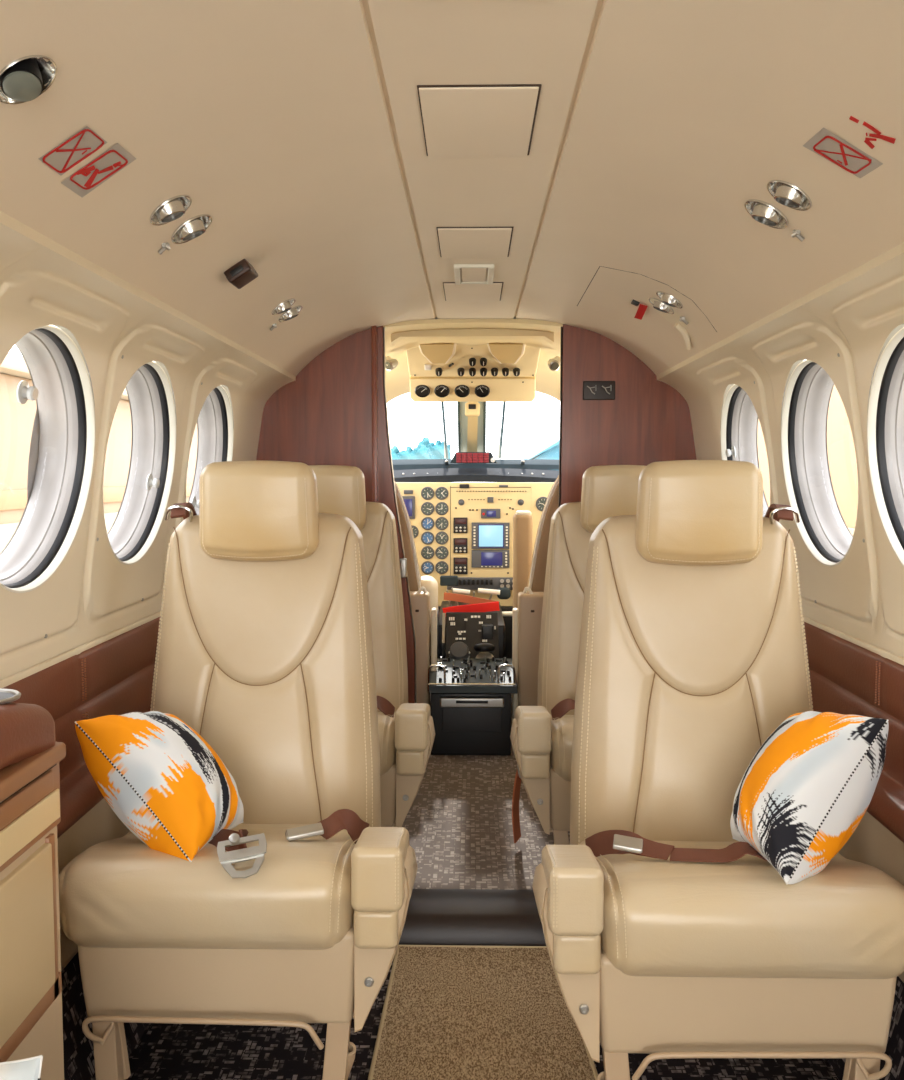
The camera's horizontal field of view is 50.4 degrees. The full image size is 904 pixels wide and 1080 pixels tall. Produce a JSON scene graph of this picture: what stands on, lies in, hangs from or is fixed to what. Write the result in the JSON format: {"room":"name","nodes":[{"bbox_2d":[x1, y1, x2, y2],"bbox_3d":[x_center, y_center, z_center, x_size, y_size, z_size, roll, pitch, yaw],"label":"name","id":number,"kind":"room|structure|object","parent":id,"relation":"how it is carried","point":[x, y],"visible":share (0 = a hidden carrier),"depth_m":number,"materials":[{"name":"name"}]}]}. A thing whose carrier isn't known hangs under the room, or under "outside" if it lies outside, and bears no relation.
{"room":"aircraft cabin","nodes":[
{"label":"aircraft cabin","id":0,"kind":"room"},
{"bbox_2d":[0,1055,42,1079],"bbox_3d":[-0.467,0.662,0.873,0.162,0.374,0.132,0,4,1],"label":"throw pillow","id":1,"kind":"object","parent":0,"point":[28,1068],"visible":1,"depth_m":0.90,"materials":[{"name":"fabric"}]},
{"bbox_2d":[0,325,233,970],"bbox_3d":[-0.729,0.288,0.732,0.212,1.400,4.590,0,4,1],"label":"wall","id":2,"kind":"structure","parent":0,"point":[99,824],"depth_m":1.65,"materials":[{"name":"beige plastic"}]},
{"bbox_2d":[61,952,148,1079],"bbox_3d":[-0.592,0.825,0.755,0.072,0.225,4.570,0,4,1],"label":"baseboard","id":3,"kind":"structure","parent":2,"relation":"attached to","point":[78,1050],"depth_m":1.50,"materials":[{"name":"carpet"}]},
{"bbox_2d":[0,211,295,679],"bbox_3d":[-0.609,-0.068,0.695,0.164,0.665,4.570,0,4,1],"label":"wall","id":4,"kind":"structure","parent":0,"point":[91,595],"depth_m":1.71,"materials":[{"name":"beige plastic"}]},
{"bbox_2d":[0,325,94,637],"bbox_3d":[-0.681,-0.134,1.479,0.166,0.596,0.600,0,4,1],"label":"window","id":5,"kind":"structure","parent":4,"relation":"in","point":[48,528],"depth_m":1.64,"materials":[{"name":"white plastic"}]},
{"bbox_2d":[0,610,161,688],"bbox_3d":[-0.677,0.260,0.719,0.008,0.012,4.570,0,4,1],"label":"trim","id":6,"kind":"structure","parent":4,"relation":"attached to","point":[25,673],"depth_m":1.66,"materials":[{"name":"beige plastic"}]},
{"bbox_2d":[2,616,160,838],"bbox_3d":[-0.647,0.387,0.727,0.069,0.253,4.570,0,4,1],"label":"wall panel","id":7,"kind":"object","parent":4,"relation":"attached to","point":[119,670],"depth_m":1.68,"materials":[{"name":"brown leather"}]},
{"bbox_2d":[81,658,87,719],"bbox_3d":[-0.645,0.292,1.748,0.005,0.176,1.393,0,4,1],"label":"trim","id":8,"kind":"structure","parent":4,"relation":"attached to","point":[84,658],"depth_m":1.69,"materials":[{"name":"brown leather"}]},
{"bbox_2d":[27,355,175,600],"bbox_3d":[-0.672,-0.165,1.936,0.166,0.596,0.600,0,4,1],"label":"window","id":9,"kind":"structure","parent":4,"relation":"in","point":[138,522],"depth_m":2.09,"materials":[{"name":"white plastic"}]},
{"bbox_2d":[171,383,232,514],"bbox_3d":[-0.661,-0.199,2.442,0.166,0.596,0.600,0,4,1],"label":"window","id":10,"kind":"structure","parent":4,"relation":"in","point":[215,419],"depth_m":2.60,"materials":[{"name":"white"}]},
{"bbox_2d":[0,0,903,375],"bbox_3d":[0.024,-0.431,0.657,1.132,0.190,4.570,0,4,1],"label":"ceiling","id":11,"kind":"structure","parent":0,"point":[296,126],"depth_m":1.27,"materials":[{"name":"plastic"}]},
{"bbox_2d":[0,55,56,103],"bbox_3d":[-0.421,-0.458,0.944,0.060,0.050,0.068,0,4,1],"label":"light","id":12,"kind":"object","parent":11,"relation":"attached to","point":[24,79],"visible":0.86,"depth_m":0.93,"materials":[{"name":"silver metal"}]},
{"bbox_2d":[39,126,106,174],"bbox_3d":[-0.436,-0.449,1.107,0.056,0.040,0.066,0,4,1],"label":"sign","id":13,"kind":"object","parent":11,"relation":"attached to","point":[85,142],"visible":1,"depth_m":1.11,"materials":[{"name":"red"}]},
{"bbox_2d":[61,143,135,196],"bbox_3d":[-0.433,-0.454,1.181,0.069,0.050,0.071,0,4,1],"label":"sign","id":14,"kind":"object","parent":11,"relation":"attached to","point":[113,160],"visible":1,"depth_m":1.18,"materials":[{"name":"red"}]},
{"bbox_2d":[70,150,127,189],"bbox_3d":[-0.433,-0.455,1.181,0.055,0.038,0.061,0,4,1],"label":"print","id":15,"kind":"object","parent":14,"relation":"attached to","point":[110,162],"depth_m":1.18,"materials":[{"name":"red"}]},
{"bbox_2d":[158,242,170,254],"bbox_3d":[-0.452,-0.457,1.504,0.018,0.020,0.023,0,4,1],"label":"coat hook","id":16,"kind":"object","parent":11,"relation":"attached to","point":[165,246],"visible":1,"depth_m":1.50,"materials":[{"name":"metal"}]},
{"bbox_2d":[150,195,191,225],"bbox_3d":[-0.413,-0.487,1.404,0.062,0.050,0.070,0,4,1],"label":"light","id":17,"kind":"object","parent":11,"relation":"attached to","point":[171,209],"visible":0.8,"depth_m":1.39,"materials":[{"name":"silver metal"}]},
{"bbox_2d":[171,214,211,243],"bbox_3d":[-0.411,-0.494,1.510,0.064,0.052,0.073,0,4,1],"label":"ceiling vent","id":18,"kind":"object","parent":11,"relation":"in","point":[194,227],"visible":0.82,"depth_m":1.50,"materials":[{"name":"silver metal"}]},
{"bbox_2d":[224,259,257,288],"bbox_3d":[-0.398,-0.503,1.812,0.052,0.046,0.069,0,4,1],"label":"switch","id":19,"kind":"object","parent":11,"relation":"attached to","point":[242,273],"visible":1,"depth_m":1.78,"materials":[{"name":"brown plastic"}]},
{"bbox_2d":[271,298,294,314],"bbox_3d":[-0.392,-0.545,2.222,0.058,0.047,0.064,0,4,1],"label":"light","id":20,"kind":"object","parent":11,"relation":"attached to","point":[286,305],"visible":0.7,"depth_m":2.21,"materials":[{"name":"silver metal"}]},
{"bbox_2d":[278,305,301,321],"bbox_3d":[-0.391,-0.551,2.314,0.060,0.049,0.067,0,4,1],"label":"ceiling vent","id":21,"kind":"object","parent":11,"relation":"in","point":[293,312],"visible":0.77,"depth_m":2.30,"materials":[{"name":"silver metal"}]},
{"bbox_2d":[443,282,503,301],"bbox_3d":[0.055,-0.643,2.492,0.150,0.006,0.245,0,4,1],"label":"ceiling hatch","id":22,"kind":"object","parent":11,"relation":"attached to","point":[453,292],"visible":0.97,"depth_m":2.48,"materials":[{"name":"brown plastic"}]},
{"bbox_2d":[454,264,494,284],"bbox_3d":[0.052,-0.624,2.256,0.092,0.012,0.192,0,4,1],"label":"recessed light","id":23,"kind":"object","parent":11,"relation":"in","point":[470,273],"visible":1,"depth_m":2.23,"materials":[{"name":"white plastic"}]},
{"bbox_2d":[436,227,513,257],"bbox_3d":[0.047,-0.608,1.965,0.148,0.006,0.248,0,4,1],"label":"ceiling hatch","id":24,"kind":"object","parent":11,"relation":"attached to","point":[454,242],"visible":1,"depth_m":1.94,"materials":[{"name":"brown plastic"}]},
{"bbox_2d":[417,84,541,157],"bbox_3d":[0.036,-0.562,1.299,0.152,0.006,0.257,0,4,1],"label":"ceiling hatch","id":25,"kind":"object","parent":11,"relation":"attached to","point":[494,120],"visible":1,"depth_m":1.27,"materials":[{"name":"brown plastic"}]},
{"bbox_2d":[577,266,716,349],"bbox_3d":[0.463,-0.544,2.343,0.268,0.150,0.528,0,4,1],"label":"cover","id":26,"kind":"object","parent":11,"relation":"attached to","point":[674,318],"visible":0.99,"depth_m":2.31,"materials":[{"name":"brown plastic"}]},
{"bbox_2d":[631,299,647,319],"bbox_3d":[0.459,-0.571,2.375,0.036,0.035,0.113,0,4,4],"label":"tag","id":27,"kind":"object","parent":26,"relation":"hanging from","point":[641,310],"visible":1,"depth_m":2.35,"materials":[{"name":"red plastic"}]},
{"bbox_2d":[649,297,673,313],"bbox_3d":[0.493,-0.555,2.254,0.061,0.048,0.068,0,4,1],"label":"air vent","id":28,"kind":"object","parent":26,"relation":"attached to","point":[660,306],"visible":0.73,"depth_m":2.24,"materials":[{"name":"silver metal"}]},
{"bbox_2d":[656,291,682,308],"bbox_3d":[0.493,-0.549,2.172,0.061,0.048,0.068,0,4,1],"label":"light","id":29,"kind":"object","parent":26,"relation":"attached to","point":[666,298],"visible":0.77,"depth_m":2.16,"materials":[{"name":"silver metal"}]},
{"bbox_2d":[679,317,687,324],"bbox_3d":[0.543,-0.513,2.244,0.021,0.021,0.026,0,4,1],"label":"coat hook","id":30,"kind":"object","parent":11,"relation":"attached to","point":[681,318],"visible":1,"depth_m":2.24,"materials":[{"name":"metal"}]},
{"bbox_2d":[745,199,787,228],"bbox_3d":[0.478,-0.500,1.458,0.065,0.050,0.073,0,4,1],"label":"ceiling vent","id":31,"kind":"object","parent":11,"relation":"in","point":[765,213],"visible":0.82,"depth_m":1.45,"materials":[{"name":"silver metal"}]},
{"bbox_2d":[767,180,811,210],"bbox_3d":[0.478,-0.493,1.358,0.062,0.049,0.070,0,4,1],"label":"light","id":32,"kind":"object","parent":11,"relation":"attached to","point":[787,194],"visible":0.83,"depth_m":1.35,"materials":[{"name":"silver metal"}]},
{"bbox_2d":[791,230,804,241],"bbox_3d":[0.525,-0.462,1.454,0.018,0.019,0.022,0,4,1],"label":"coat hook","id":33,"kind":"object","parent":11,"relation":"attached to","point":[795,233],"visible":1,"depth_m":1.45,"materials":[{"name":"metal"}]},
{"bbox_2d":[803,128,882,177],"bbox_3d":[0.477,-0.472,1.175,0.072,0.045,0.072,0,4,1],"label":"sign","id":34,"kind":"object","parent":11,"relation":"attached to","point":[826,144],"visible":1,"depth_m":1.17,"materials":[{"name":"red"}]},
{"bbox_2d":[813,136,871,173],"bbox_3d":[0.477,-0.472,1.177,0.056,0.035,0.059,0,4,1],"label":"print","id":35,"kind":"object","parent":34,"relation":"attached to","point":[838,151],"depth_m":1.18,"materials":[{"name":"red"}]},
{"bbox_2d":[849,116,895,148],"bbox_3d":[0.478,-0.467,1.104,0.050,0.032,0.048,0,4,1],"label":"decal","id":36,"kind":"object","parent":11,"relation":"attached to","point":[877,135],"visible":1,"depth_m":1.09,"materials":[{"name":"red"}]},
{"bbox_2d":[385,330,560,402],"bbox_3d":[0.084,-0.492,3.544,1.360,0.446,1.160,0,4,1],"label":"ceiling","id":37,"kind":"structure","parent":0,"point":[397,380],"depth_m":3.44,"materials":[{"name":"beige plastic"}]},
{"bbox_2d":[385,356,397,370],"bbox_3d":[-0.212,-0.610,3.322,0.044,0.052,0.050,3,5,36],"label":"spotlight","id":38,"kind":"object","parent":37,"relation":"attached to","point":[390,364],"visible":0.88,"depth_m":3.31,"materials":[{"name":"white metal"}]},
{"bbox_2d":[406,343,539,401],"bbox_3d":[0.075,-0.635,3.398,0.517,0.269,0.329,0,4,1],"label":"panel","id":39,"kind":"object","parent":37,"relation":"attached to","point":[438,372],"visible":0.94,"depth_m":3.41,"materials":[{"name":"brown plastic"}]},
{"bbox_2d":[548,356,559,370],"bbox_3d":[0.354,-0.607,3.308,0.049,0.052,0.050,0,4,1],"label":"spotlight","id":40,"kind":"object","parent":37,"relation":"attached to","point":[553,364],"visible":0.94,"depth_m":3.29,"materials":[{"name":"white plastic"}]},
{"bbox_2d":[256,324,696,702],"bbox_3d":[0.072,0.035,2.968,1.422,1.384,0.060,0,4,1],"label":"wall","id":41,"kind":"structure","parent":0,"point":[334,412],"depth_m":2.94,"materials":[{"name":"brown wood"}]},
{"bbox_2d":[391,329,553,344],"bbox_3d":[0.065,-0.663,3.092,0.520,0.060,0.060,0,4,1],"label":"trim","id":42,"kind":"structure","parent":41,"relation":"attached to","point":[441,333],"depth_m":3.06,"materials":[{"name":"beige plastic"}]},
{"bbox_2d":[383,319,562,332],"bbox_3d":[0.065,-0.667,2.996,0.549,0.024,0.130,0,4,1],"label":"door frame","id":43,"kind":"structure","parent":41,"relation":"attached to","point":[431,324],"depth_m":2.96,"materials":[{"name":"beige plastic"}]},
{"bbox_2d":[583,381,614,399],"bbox_3d":[0.448,-0.456,2.925,0.098,0.058,0.011,0,4,1],"label":"placard","id":44,"kind":"object","parent":41,"relation":"attached to","point":[592,390],"visible":1,"depth_m":2.92,"materials":[{"name":"brown plastic"}]},
{"bbox_2d":[125,959,838,1079],"bbox_3d":[0.013,0.988,0.237,1.640,0.050,3.540,0,4,1],"label":"floor","id":45,"kind":"structure","parent":0,"point":[163,1051],"depth_m":1.60,"materials":[{"name":"carpet"}]},
{"bbox_2d":[0,689,65,1079],"bbox_3d":[-0.568,0.557,0.853,0.180,0.723,0.702,0,4,1],"label":"base cabinet","id":46,"kind":"object","parent":45,"relation":"on","point":[31,1019],"visible":1,"depth_m":1.10,"materials":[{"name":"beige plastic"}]},
{"bbox_2d":[58,460,417,1079],"bbox_3d":[-0.314,0.366,1.633,0.523,1.002,0.576,0,4,1],"label":"passenger seat","id":47,"kind":"object","parent":45,"relation":"on","point":[294,914],"visible":0.93,"depth_m":1.65,"materials":[{"name":"beige leather"}]},
{"bbox_2d":[74,711,243,861],"bbox_3d":[-0.446,0.375,1.504,0.223,0.217,0.178,2,4,22],"label":"throw pillow","id":48,"kind":"object","parent":47,"relation":"on","point":[166,784],"visible":0.95,"depth_m":1.44,"materials":[{"name":"fabric"}]},
{"bbox_2d":[58,823,369,949],"bbox_3d":[-0.359,0.522,1.552,0.438,0.142,0.390,0,4,1],"label":"seat cushion","id":49,"kind":"object","parent":47,"relation":"on","point":[123,893],"depth_m":1.37,"materials":[{"name":"leather"}]},
{"bbox_2d":[399,889,545,945],"bbox_3d":[0.052,0.821,2.063,1.320,0.078,0.157,0,4,1],"label":"step","id":50,"kind":"structure","parent":45,"relation":"on","point":[483,917],"depth_m":2.01,"materials":[{"name":"black plastic"}]},
{"bbox_2d":[368,945,597,1079],"bbox_3d":[0.045,0.887,1.273,0.373,0.011,1.422,0,4,1],"label":"rug","id":51,"kind":"object","parent":45,"relation":"on","point":[450,1012],"visible":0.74,"depth_m":1.71,"materials":[{"name":"beige carpet"}]},
{"bbox_2d":[532,460,903,1079],"bbox_3d":[0.386,0.371,1.554,0.523,1.002,0.575,0,4,1],"label":"passenger seat","id":52,"kind":"object","parent":45,"relation":"on","point":[668,935],"visible":0.92,"depth_m":1.55,"materials":[{"name":"beige leather"}]},
{"bbox_2d":[579,841,903,978],"bbox_3d":[0.427,0.528,1.471,0.438,0.142,0.390,0,4,1],"label":"seat cushion","id":53,"kind":"object","parent":52,"relation":"on","point":[663,909],"depth_m":1.29,"materials":[{"name":"leather"}]},
{"bbox_2d":[730,711,888,884],"bbox_3d":[0.518,0.365,1.421,0.236,0.223,0.168,-2,4,-28],"label":"throw pillow","id":54,"kind":"object","parent":52,"relation":"on","point":[808,787],"visible":1,"depth_m":1.36,"materials":[{"name":"fabric"}]},
{"bbox_2d":[402,693,569,889],"bbox_3d":[0.080,0.748,3.422,1.640,0.100,2.670,0,4,1],"label":"floor","id":55,"kind":"structure","parent":0,"point":[458,822],"depth_m":2.53,"materials":[{"name":"tile"}]},
{"bbox_2d":[308,465,434,826],"bbox_3d":[-0.299,0.287,2.429,0.523,0.952,0.575,0,4,1],"label":"passenger seat","id":56,"kind":"object","parent":55,"relation":"on","point":[406,730],"visible":0.39,"depth_m":2.50,"materials":[{"name":"beige leather"}]},
{"bbox_2d":[377,712,395,775],"bbox_3d":[-0.344,0.468,2.350,0.438,0.142,0.390,0,4,1],"label":"seat cushion","id":57,"kind":"object","parent":56,"relation":"on","point":[386,720],"depth_m":2.18,"materials":[{"name":"leather"}]},
{"bbox_2d":[394,480,437,705],"bbox_3d":[-0.295,0.204,3.627,0.500,0.953,0.765,0,4,1],"label":"seat","id":58,"kind":"object","parent":55,"relation":"on","point":[423,589],"visible":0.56,"depth_m":3.27,"materials":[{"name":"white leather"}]},
{"bbox_2d":[428,576,517,754],"bbox_3d":[0.129,0.421,3.715,0.393,0.508,1.207,0,4,1],"label":"pedestal","id":59,"kind":"object","parent":55,"relation":"on","point":[473,683],"visible":0.96,"depth_m":3.18,"materials":[{"name":"black plastic"}]},
{"bbox_2d":[442,601,499,612],"bbox_3d":[0.074,0.272,3.761,0.224,0.061,0.019,0,4,1],"label":"band","id":60,"kind":"object","parent":59,"relation":"on","point":[491,606],"visible":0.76,"depth_m":3.75,"materials":[{"name":"red"}]},
{"bbox_2d":[444,592,497,603],"bbox_3d":[0.077,0.243,3.835,0.222,0.065,0.027,0,4,1],"label":"strap","id":61,"kind":"object","parent":59,"relation":"on","point":[447,596],"visible":0.72,"depth_m":3.83,"materials":[{"name":"red leather"}]},
{"bbox_2d":[449,615,495,641],"bbox_3d":[0.074,0.324,3.519,0.172,0.090,0.066,0,4,1],"label":"print","id":62,"kind":"object","parent":59,"relation":"attached to","point":[462,628],"depth_m":3.52,"materials":[{"name":"white"}]},
{"bbox_2d":[429,658,517,693],"bbox_3d":[0.072,0.461,3.278,0.289,0.055,0.320,0,4,1],"label":"tray","id":63,"kind":"object","parent":59,"relation":"on","point":[461,675],"depth_m":3.19,"materials":[{"name":"grey"}]},
{"bbox_2d":[502,611,511,615],"bbox_3d":[0.257,0.309,4.026,0.160,0.024,0.020,0,4,1],"label":"crossbar","id":64,"kind":"object","parent":59,"relation":"attached to","point":[507,613],"visible":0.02,"depth_m":4.02,"materials":[{"name":"white"}]},
{"bbox_2d":[396,482,553,673],"bbox_3d":[0.100,0.188,4.327,1.100,0.894,0.070,0,4,1],"label":"panel","id":65,"kind":"object","parent":55,"relation":"on","point":[460,529],"visible":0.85,"depth_m":4.30,"materials":[{"name":"beige plastic"}]},
{"bbox_2d":[392,459,558,481],"bbox_3d":[0.111,-0.314,4.467,0.920,0.131,0.282,0,4,1],"label":"glareshield","id":66,"kind":"object","parent":65,"relation":"attached to","point":[404,470],"visible":0.84,"depth_m":4.44,"materials":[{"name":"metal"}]},
{"bbox_2d":[450,452,496,462],"bbox_3d":[0.098,-0.378,4.396,0.212,0.050,0.064,0,4,1],"label":"panel","id":67,"kind":"object","parent":66,"relation":"on","point":[459,457],"visible":1,"depth_m":4.38,"materials":[{"name":"red"}]},
{"bbox_2d":[512,475,558,721],"bbox_3d":[0.465,0.205,3.611,0.500,0.953,0.765,0,4,1],"label":"seat","id":68,"kind":"object","parent":55,"relation":"on","point":[529,571],"visible":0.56,"depth_m":3.27,"materials":[{"name":"beige leather"}]},
{"bbox_2d":[510,465,645,844],"bbox_3d":[0.403,0.289,2.395,0.523,0.952,0.575,0,4,1],"label":"passenger seat","id":69,"kind":"object","parent":55,"relation":"on","point":[541,735],"visible":0.3,"depth_m":2.46,"materials":[{"name":"beige leather"}]},
{"bbox_2d":[512,764,521,842],"bbox_3d":[0.169,0.634,2.361,0.040,0.236,0.075,2,4,21],"label":"harness","id":70,"kind":"object","parent":69,"relation":"hanging from","point":[517,783],"visible":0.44,"depth_m":2.37,"materials":[{"name":"brown fabric"}]},
{"bbox_2d":[550,715,573,780],"bbox_3d":[0.444,0.471,2.313,0.438,0.142,0.390,0,4,1],"label":"seat cushion","id":71,"kind":"object","parent":69,"relation":"on","point":[561,726],"depth_m":2.15,"materials":[{"name":"leather"}]},
{"bbox_2d":[657,242,903,657],"bbox_3d":[0.657,-0.066,0.668,0.164,0.665,4.570,0,4,1],"label":"wall","id":72,"kind":"structure","parent":0,"point":[853,315],"depth_m":1.75,"materials":[{"name":"beige plastic"}]},
{"bbox_2d":[721,381,785,516],"bbox_3d":[0.782,-0.197,2.412,0.166,0.596,0.600,0,4,1],"label":"window","id":73,"kind":"structure","parent":72,"relation":"in","point":[739,415],"depth_m":2.57,"materials":[{"name":"white"}]},
{"bbox_2d":[781,353,876,602],"bbox_3d":[0.772,-0.163,1.906,0.166,0.596,0.600,0,4,1],"label":"window","id":74,"kind":"structure","parent":72,"relation":"in","point":[821,527],"depth_m":2.07,"materials":[{"name":"white plastic"}]},
{"bbox_2d":[802,615,903,665],"bbox_3d":[0.725,0.262,0.689,0.008,0.012,4.570,0,4,1],"label":"trim","id":75,"kind":"structure","parent":72,"relation":"attached to","point":[886,654],"depth_m":1.77,"materials":[{"name":"beige plastic"}]},
{"bbox_2d":[803,621,903,842],"bbox_3d":[0.696,0.389,0.699,0.069,0.253,4.570,0,4,1],"label":"trim","id":76,"kind":"structure","parent":72,"relation":"attached to","point":[842,674],"depth_m":1.70,"materials":[{"name":"brown leather"}]},
{"bbox_2d":[873,661,880,716],"bbox_3d":[0.737,0.294,1.719,0.005,0.176,1.393,0,4,1],"label":"trim","id":77,"kind":"structure","parent":72,"relation":"attached to","point":[876,661],"depth_m":1.66,"materials":[{"name":"brown leather"}]},
{"bbox_2d":[867,327,903,566],"bbox_3d":[0.762,-0.132,1.449,0.166,0.596,0.600,0,4,1],"label":"window","id":78,"kind":"structure","parent":72,"relation":"in","point":[885,414],"depth_m":1.63,"materials":[{"name":"white"}]},
{"bbox_2d":[720,324,903,982],"bbox_3d":[0.778,0.290,0.700,0.212,1.400,4.590,0,4,1],"label":"wall","id":79,"kind":"structure","parent":0,"point":[871,843],"depth_m":1.63,"materials":[{"name":"beige plastic"}]},
{"bbox_2d":[826,976,903,1079],"bbox_3d":[0.640,0.827,0.729,0.072,0.225,4.570,0,4,1],"label":"carpet","id":80,"kind":"structure","parent":79,"relation":"attached to","point":[894,1048],"depth_m":1.45,"materials":[{"name":"carpet"}]},
{"bbox_3d":[0.084,-0.542,3.540,1.442,0.446,1.160,0,4,1],"label":"ceiling","id":81,"kind":"structure","parent":0,"visible":0},
{"bbox_2d":[457,402,485,451],"bbox_3d":[0.097,-0.509,4.405,1.230,0.374,0.660,0,4,1],"label":"window post","id":82,"kind":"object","parent":81,"relation":"attached to","point":[471,430],"depth_m":4.40,"materials":[{"name":"grey metal"}]},
{"bbox_2d":[441,402,447,458],"bbox_3d":[-0.035,-0.530,4.571,0.023,0.280,0.475,0,4,1],"label":"wiper","id":83,"kind":"object","parent":82,"relation":"attached to","point":[442,403],"visible":0.82,"depth_m":4.58,"materials":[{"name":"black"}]},
{"bbox_2d":[465,402,479,416],"bbox_3d":[0.087,-0.552,4.057,0.063,0.058,0.068,0,4,1],"label":"box","id":84,"kind":"object","parent":82,"relation":"attached to","point":[472,409],"visible":1,"depth_m":4.03,"materials":[{"name":"beige plastic"}]},
{"bbox_2d":[497,402,505,458],"bbox_3d":[0.239,-0.529,4.565,0.018,0.280,0.475,0,4,-1],"label":"wiper","id":85,"kind":"object","parent":82,"relation":"attached to","point":[504,403],"visible":0.82,"depth_m":4.60,"materials":[{"name":"grey metal"}]},
{"label":"outside","id":86,"kind":"structure","parent":0,"visible":0},
{"bbox_3d":[1.051,-1.055,50.032,120.000,0.100,180.000,0,4,1],"label":"ground","id":87,"kind":"structure","parent":86,"visible":0},
{"bbox_2d":[0,353,197,552],"bbox_3d":[-6.786,-0.738,14.628,0.800,4.050,23.200,0,4,1],"label":"building","id":88,"kind":"structure","parent":87,"relation":"on","point":[16,418],"depth_m":14.87,"materials":[{"name":"beige paint"}]},
{"bbox_2d":[391,445,431,458],"bbox_3d":[-2.400,-3.443,54.955,2.500,4.000,1.840,0,4,1],"label":"tree","id":89,"kind":"object","parent":87,"relation":"on","point":[422,452],"visible":0.17,"depth_m":54.15,"materials":[{"name":"blue plant"}]},
{"bbox_2d":[417,437,450,458],"bbox_3d":[-1.121,-4.079,59.898,2.100,4.600,1.840,0,4,1],"label":"tree","id":90,"kind":"object","parent":87,"relation":"on","point":[437,450],"visible":0.3,"depth_m":59.08,"materials":[{"name":"blue plant"}]},
{"bbox_2d":[523,439,558,459],"bbox_3d":[8.306,-4.487,55.663,9.500,5.986,13.000,0,4,1],"label":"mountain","id":91,"kind":"structure","parent":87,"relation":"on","point":[551,450],"depth_m":49.72},
{"bbox_2d":[757,385,857,535],"bbox_3d":[7.476,-1.341,14.289,0.470,5.300,23.000,0,4,1],"label":"building","id":92,"kind":"structure","parent":87,"relation":"on","point":[842,461],"depth_m":18.27,"materials":[{"name":"beige paint"}]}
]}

